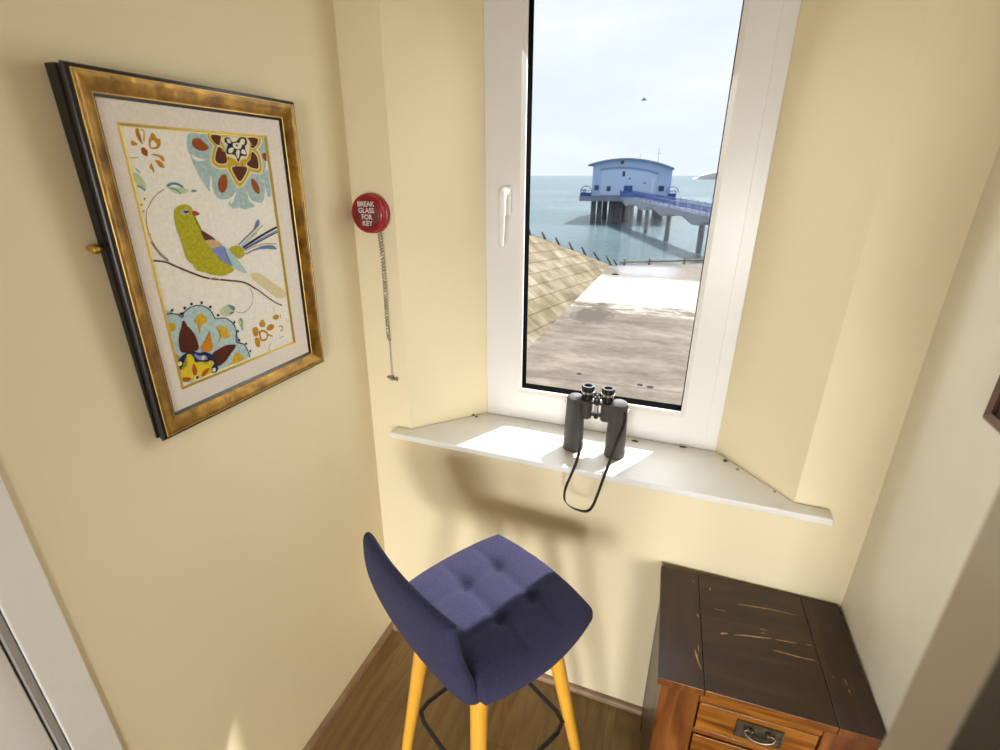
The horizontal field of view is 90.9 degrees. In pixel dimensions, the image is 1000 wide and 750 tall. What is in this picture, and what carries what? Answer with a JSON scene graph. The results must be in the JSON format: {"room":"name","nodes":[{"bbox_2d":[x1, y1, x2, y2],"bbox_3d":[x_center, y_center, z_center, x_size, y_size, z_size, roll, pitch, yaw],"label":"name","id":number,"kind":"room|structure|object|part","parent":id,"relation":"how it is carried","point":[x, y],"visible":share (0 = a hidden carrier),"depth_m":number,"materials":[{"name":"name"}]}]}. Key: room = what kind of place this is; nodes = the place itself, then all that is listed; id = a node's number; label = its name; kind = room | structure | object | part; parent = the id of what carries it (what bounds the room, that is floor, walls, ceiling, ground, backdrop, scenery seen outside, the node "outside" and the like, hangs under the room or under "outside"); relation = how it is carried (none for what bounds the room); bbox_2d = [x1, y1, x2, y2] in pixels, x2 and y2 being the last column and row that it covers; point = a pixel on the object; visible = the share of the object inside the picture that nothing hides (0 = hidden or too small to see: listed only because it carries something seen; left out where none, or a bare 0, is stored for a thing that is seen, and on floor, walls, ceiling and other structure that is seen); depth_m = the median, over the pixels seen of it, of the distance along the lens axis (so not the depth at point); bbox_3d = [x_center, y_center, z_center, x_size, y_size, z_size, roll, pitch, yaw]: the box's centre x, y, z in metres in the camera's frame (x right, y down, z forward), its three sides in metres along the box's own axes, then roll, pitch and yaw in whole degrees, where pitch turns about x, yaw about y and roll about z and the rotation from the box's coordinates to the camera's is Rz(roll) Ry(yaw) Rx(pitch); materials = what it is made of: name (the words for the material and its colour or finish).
{"room":"seaside lookout room","nodes":[
{"label":"seaside lookout room","id":0,"kind":"room"},
{"bbox_2d":[0,0,390,749],"bbox_3d":[-1.532,0.911,-0.942,0.227,2.420,5.846,8,23,19],"label":"wall","id":1,"kind":"structure","parent":0,"point":[211,584],"depth_m":1.03,"materials":[{"name":"beige paint"}]},
{"bbox_2d":[0,646,55,749],"bbox_3d":[-0.938,0.534,0.479,0.044,2.050,0.704,8,23,19],"label":"door","id":2,"kind":"structure","parent":1,"relation":"in","point":[21,728],"depth_m":0.82,"materials":[{"name":"white paint"}]},
{"bbox_2d":[0,613,70,749],"bbox_3d":[-1.002,0.535,0.475,0.175,2.050,0.782,8,23,19],"label":"trim","id":3,"kind":"structure","parent":1,"relation":"attached to","point":[8,644],"depth_m":0.83,"materials":[{"name":"grey wood"}]},
{"bbox_2d":[0,476,122,749],"bbox_3d":[-0.904,0.506,0.460,0.006,2.115,0.846,8,23,19],"label":"trim","id":4,"kind":"structure","parent":1,"relation":"attached to","point":[29,606],"depth_m":0.83,"materials":[{"name":"white paint"}]},
{"bbox_2d":[44,60,323,440],"bbox_3d":[-0.577,-0.245,1.035,0.050,0.636,0.492,8,23,19],"label":"framed picture","id":5,"kind":"object","parent":1,"relation":"attached to","point":[203,239],"visible":1,"depth_m":0.97,"materials":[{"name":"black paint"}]},
{"bbox_3d":[-0.670,-0.210,0.819,0.027,0.015,0.028,8,23,19],"label":"knob","id":6,"kind":"part","parent":5,"relation":"part of","materials":[{"name":"gold metal"}]},
{"bbox_2d":[121,126,292,385],"bbox_3d":[-0.578,-0.248,1.037,0.018,0.474,0.314,8,23,19],"label":"painting","id":7,"kind":"object","parent":5,"relation":"attached to","point":[206,209],"depth_m":1.00,"materials":[{"name":"paint"}]},
{"bbox_2d":[303,621,392,749],"bbox_3d":[-0.591,1.170,1.609,0.018,0.022,0.901,8,23,19],"label":"baseboard","id":8,"kind":"structure","parent":1,"relation":"attached to","point":[329,717],"depth_m":1.73,"materials":[{"name":"brown wood"}]},
{"bbox_2d":[313,630,640,749],"bbox_3d":[-0.242,2.274,-0.923,3.050,0.120,6.026,8,23,19],"label":"floor","id":9,"kind":"structure","parent":0,"point":[373,715],"depth_m":1.67,"materials":[{"name":"brown wood"}]},
{"bbox_2d":[363,532,592,749],"bbox_3d":[-0.040,0.807,1.318,0.456,0.916,0.434,-18,28,-37],"label":"bar stool","id":10,"kind":"object","parent":9,"relation":"on","point":[490,618],"visible":1,"depth_m":1.13,"materials":[{"name":"blue fabric"}]},
{"bbox_3d":[-0.236,0.916,1.368,0.148,0.678,0.043,0,22,0],"label":"leg","id":11,"kind":"part","parent":10,"relation":"part of","materials":[{"name":"yellow wood"}]},
{"bbox_3d":[-0.192,0.535,1.102,0.098,0.248,0.384,-18,28,-37],"label":"backrest","id":12,"kind":"part","parent":10,"relation":"part of","materials":[{"name":"blue fabric"}]},
{"bbox_3d":[-0.054,0.996,1.169,0.043,0.678,0.155,3,22,7],"label":"leg","id":13,"kind":"part","parent":10,"relation":"part of","materials":[{"name":"yellow wood"}]},
{"bbox_3d":[-0.015,0.575,1.224,0.376,0.094,0.401,-18,28,-37],"label":"seat","id":14,"kind":"part","parent":10,"relation":"part of","materials":[{"name":"blue fabric"}]},
{"bbox_3d":[0.181,0.921,1.355,0.163,0.678,0.043,0,22,0],"label":"leg","id":15,"kind":"part","parent":10,"relation":"part of","materials":[{"name":"yellow wood"}]},
{"bbox_2d":[640,566,886,749],"bbox_3d":[0.621,0.946,1.321,0.444,0.654,0.368,7,23,17],"label":"dresser","id":16,"kind":"object","parent":9,"relation":"on","point":[733,665],"visible":0.99,"depth_m":1.14,"materials":[{"name":"brown wood"}]},
{"bbox_3d":[0.415,0.987,1.247,0.084,0.632,0.045,7,23,17],"label":"post","id":17,"kind":"part","parent":16,"relation":"part of","materials":[{"name":"brown wood"}]},
{"bbox_3d":[0.568,0.936,1.161,0.237,0.191,0.023,7,23,17],"label":"drawer","id":18,"kind":"part","parent":16,"relation":"part of","materials":[{"name":"orange wood"}]},
{"bbox_3d":[0.569,0.836,1.125,0.242,0.016,0.026,7,23,17],"label":"rail","id":19,"kind":"part","parent":16,"relation":"part of","materials":[{"name":"orange wood"}]},
{"bbox_3d":[0.568,0.788,1.101,0.237,0.086,0.023,7,23,17],"label":"drawer","id":20,"kind":"part","parent":16,"relation":"part of","materials":[{"name":"orange wood"}]},
{"bbox_3d":[0.571,0.792,1.086,0.094,0.052,0.004,7,23,17],"label":"handle","id":21,"kind":"part","parent":16,"relation":"part of","materials":[{"name":"silver metal"}]},
{"bbox_3d":[0.568,0.731,1.081,0.242,0.031,0.029,7,23,17],"label":"rail","id":22,"kind":"part","parent":16,"relation":"part of","materials":[{"name":"orange wood"}]},
{"bbox_3d":[0.734,1.026,1.151,0.100,0.632,0.045,7,23,17],"label":"post","id":23,"kind":"part","parent":16,"relation":"part of","materials":[{"name":"brown wood"}]},
{"bbox_2d":[880,486,999,749],"bbox_3d":[0.225,0.398,0.322,0.040,2.420,0.056,8,23,19],"label":"wall","id":24,"kind":"structure","parent":9,"relation":"on","point":[963,646],"depth_m":0.22,"materials":[{"name":"beige paint"}]},
{"bbox_2d":[947,651,999,749],"bbox_3d":[0.197,0.564,0.339,0.046,2.100,0.050,8,23,19],"label":"trim","id":25,"kind":"structure","parent":9,"relation":"on","point":[979,729],"depth_m":0.18,"materials":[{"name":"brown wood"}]},
{"bbox_2d":[333,0,999,706],"bbox_3d":[0.310,1.783,2.228,1.900,6.420,0.374,8,23,19],"label":"wall","id":26,"kind":"structure","parent":0,"point":[887,142],"depth_m":1.26,"materials":[{"name":"beige paint"}]},
{"bbox_2d":[352,193,397,380],"bbox_3d":[-0.358,-0.238,1.441,0.106,0.553,0.036,8,23,19],"label":"box","id":27,"kind":"object","parent":26,"relation":"attached to","point":[370,211],"visible":1,"depth_m":1.35,"materials":[{"name":"red plastic"}]},
{"bbox_3d":[-0.338,-0.255,1.435,0.018,0.315,0.013,20,29,40],"label":"coiled cord","id":28,"kind":"part","parent":27,"relation":"part of","materials":[{"name":"silver metal"}]},
{"bbox_2d":[392,622,641,715],"bbox_3d":[0.225,1.107,1.762,1.429,0.022,0.018,8,23,19],"label":"baseboard","id":29,"kind":"structure","parent":26,"relation":"attached to","point":[586,692],"depth_m":1.72,"materials":[{"name":"brown wood"}]},
{"bbox_2d":[390,413,833,525],"bbox_3d":[0.265,0.232,1.488,1.236,0.020,0.244,8,23,19],"label":"window sill","id":30,"kind":"structure","parent":26,"relation":"attached to","point":[690,472],"depth_m":1.43,"materials":[{"name":"white paint"}]},
{"bbox_2d":[563,383,629,512],"bbox_3d":[0.258,0.204,1.403,0.186,0.324,0.180,8,23,19],"label":"binoculars","id":31,"kind":"object","parent":30,"relation":"on","point":[614,412],"visible":1,"depth_m":1.41,"materials":[{"name":"black metal"}]},
{"bbox_2d":[483,0,800,451],"bbox_3d":[0.300,-0.460,1.331,0.737,1.420,0.136,8,23,19],"label":"window","id":32,"kind":"structure","parent":26,"relation":"in","point":[767,28],"depth_m":1.34,"materials":[{"name":"white plastic"}]},
{"bbox_3d":[0.010,-0.450,1.404,0.026,0.162,0.052,8,23,19],"label":"lever","id":33,"kind":"part","parent":32,"relation":"part of","materials":[{"name":"white plastic"}]},
{"bbox_3d":[0.020,-0.499,1.409,0.028,0.079,0.012,8,23,19],"label":"handle","id":34,"kind":"part","parent":32,"relation":"part of","materials":[{"name":"white plastic"}]},
{"bbox_2d":[839,146,999,749],"bbox_3d":[0.867,0.203,0.802,0.166,2.420,0.634,8,23,19],"label":"wall","id":35,"kind":"structure","parent":0,"point":[941,483],"depth_m":0.95,"materials":[{"name":"beige paint"}]},
{"bbox_2d":[983,375,999,433],"bbox_3d":[0.761,-0.047,0.641,0.014,0.360,0.270,9,24,21],"label":"framed picture","id":36,"kind":"object","parent":35,"relation":"attached to","point":[991,415],"visible":1,"depth_m":0.80,"materials":[{"name":"brown wood"}]},
{"label":"outside","id":37,"kind":"structure","parent":0,"visible":0},
{"bbox_2d":[529,176,715,265],"bbox_3d":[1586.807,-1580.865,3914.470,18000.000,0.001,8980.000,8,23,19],"label":"sea","id":38,"kind":"structure","parent":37,"point":[556,210],"depth_m":82.84,"materials":[{"name":"liquid"}]},
{"bbox_2d":[532,235,603,262],"bbox_3d":[0.933,-5.619,25.280,14.276,7.391,1.318,-20,29,-39],"label":"coping","id":39,"kind":"object","parent":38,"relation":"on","point":[532,235],"visible":0.1,"depth_m":26.86,"materials":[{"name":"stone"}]},
{"bbox_2d":[579,148,678,222],"bbox_3d":[25.576,-35.485,95.496,16.919,14.900,23.700,7,23,16],"label":"house","id":40,"kind":"structure","parent":38,"relation":"in","point":[610,176],"depth_m":86.38,"materials":[{"name":"blue"}]},
{"bbox_3d":[16.124,-33.306,89.808,1.995,1.043,6.050,7,23,16],"label":"railing","id":41,"kind":"part","parent":40,"relation":"part of","materials":[{"name":"blue metal"}]},
{"bbox_3d":[22.557,-32.700,86.683,1.450,1.270,0.190,7,23,16],"label":"entrance door","id":42,"kind":"part","parent":40,"relation":"part of","materials":[{"name":"blue metal"}]},
{"bbox_3d":[22.487,-33.841,86.249,9.500,4.410,0.120,7,23,16],"label":"door panel","id":43,"kind":"part","parent":40,"relation":"part of","materials":[{"name":"blue metal"}]},
{"bbox_2d":[601,167,657,173],"bbox_3d":[22.486,-35.502,85.484,9.950,1.236,0.260,7,23,16],"label":"hood","id":44,"kind":"object","parent":40,"relation":"attached to","point":[604,170],"depth_m":85.45,"materials":[{"name":"blue"}]},
{"bbox_3d":[29.943,-31.647,85.722,1.395,1.043,6.050,7,23,16],"label":"railing","id":45,"kind":"part","parent":40,"relation":"part of","materials":[{"name":"blue metal"}]},
{"bbox_2d":[619,190,711,253],"bbox_3d":[21.936,-17.458,59.366,22.492,7.680,53.945,8,23,19],"label":"footbridge","id":46,"kind":"object","parent":38,"relation":"in","point":[693,214],"visible":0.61,"depth_m":62.64,"materials":[{"name":"concrete"}]},
{"bbox_3d":[21.747,-25.395,81.749,0.620,5.546,0.620,8,23,19],"label":"leg","id":47,"kind":"part","parent":46,"relation":"part of","materials":[{"name":"grey concrete"}]},
{"bbox_3d":[21.814,-22.050,73.646,0.620,5.445,0.620,8,23,19],"label":"leg","id":48,"kind":"part","parent":46,"relation":"part of","materials":[{"name":"grey concrete"}]},
{"bbox_3d":[20.891,-20.215,58.252,0.104,1.733,56.976,0,22,0],"label":"railing","id":49,"kind":"part","parent":46,"relation":"part of","materials":[{"name":"blue metal"}]},
{"bbox_3d":[21.890,-18.308,64.581,0.620,5.332,0.620,8,23,19],"label":"leg","id":50,"kind":"part","parent":46,"relation":"part of","materials":[{"name":"grey concrete"}]},
{"bbox_3d":[22.971,-20.221,58.267,0.104,1.733,56.976,0,22,0],"label":"railing","id":51,"kind":"part","parent":46,"relation":"part of","materials":[{"name":"blue metal"}]},
{"bbox_3d":[21.976,-14.073,54.321,0.620,5.204,0.620,8,23,19],"label":"leg","id":52,"kind":"part","parent":46,"relation":"part of","materials":[{"name":"grey concrete"}]},
{"bbox_2d":[693,170,716,178],"bbox_3d":[537.338,-443.142,1077.940,214.569,26.074,160.000,8,23,19],"label":"headland","id":53,"kind":"structure","parent":38,"relation":"on","point":[712,175],"depth_m":1038.99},
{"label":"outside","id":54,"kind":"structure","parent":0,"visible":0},
{"bbox_2d":[526,263,702,404],"bbox_3d":[9.149,-0.160,18.996,13.300,4.002,36.300,8,23,19],"label":"paved ground","id":55,"kind":"structure","parent":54,"point":[632,327],"depth_m":16.26,"materials":[{"name":"concrete"}]},
{"bbox_2d":[620,258,702,265],"bbox_3d":[11.937,-6.957,29.945,9.698,0.360,0.116,-3,22,-8],"label":"rail","id":56,"kind":"object","parent":55,"relation":"on","point":[685,259],"visible":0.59,"depth_m":29.57,"materials":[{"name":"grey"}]},
{"bbox_3d":[11.937,-6.985,29.934,9.698,0.125,0.112,-3,22,-8],"label":"rail","id":57,"kind":"part","parent":56,"relation":"part of","materials":[{"name":"brown"}]},
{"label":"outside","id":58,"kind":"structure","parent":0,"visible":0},
{"bbox_2d":[527,235,609,348],"bbox_3d":[-2.277,-2.877,18.060,8.200,9.742,28.550,8,23,19],"label":"slope","id":59,"kind":"structure","parent":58,"point":[558,275],"depth_m":21.90,"materials":[{"name":"beige stone"}]}
]}

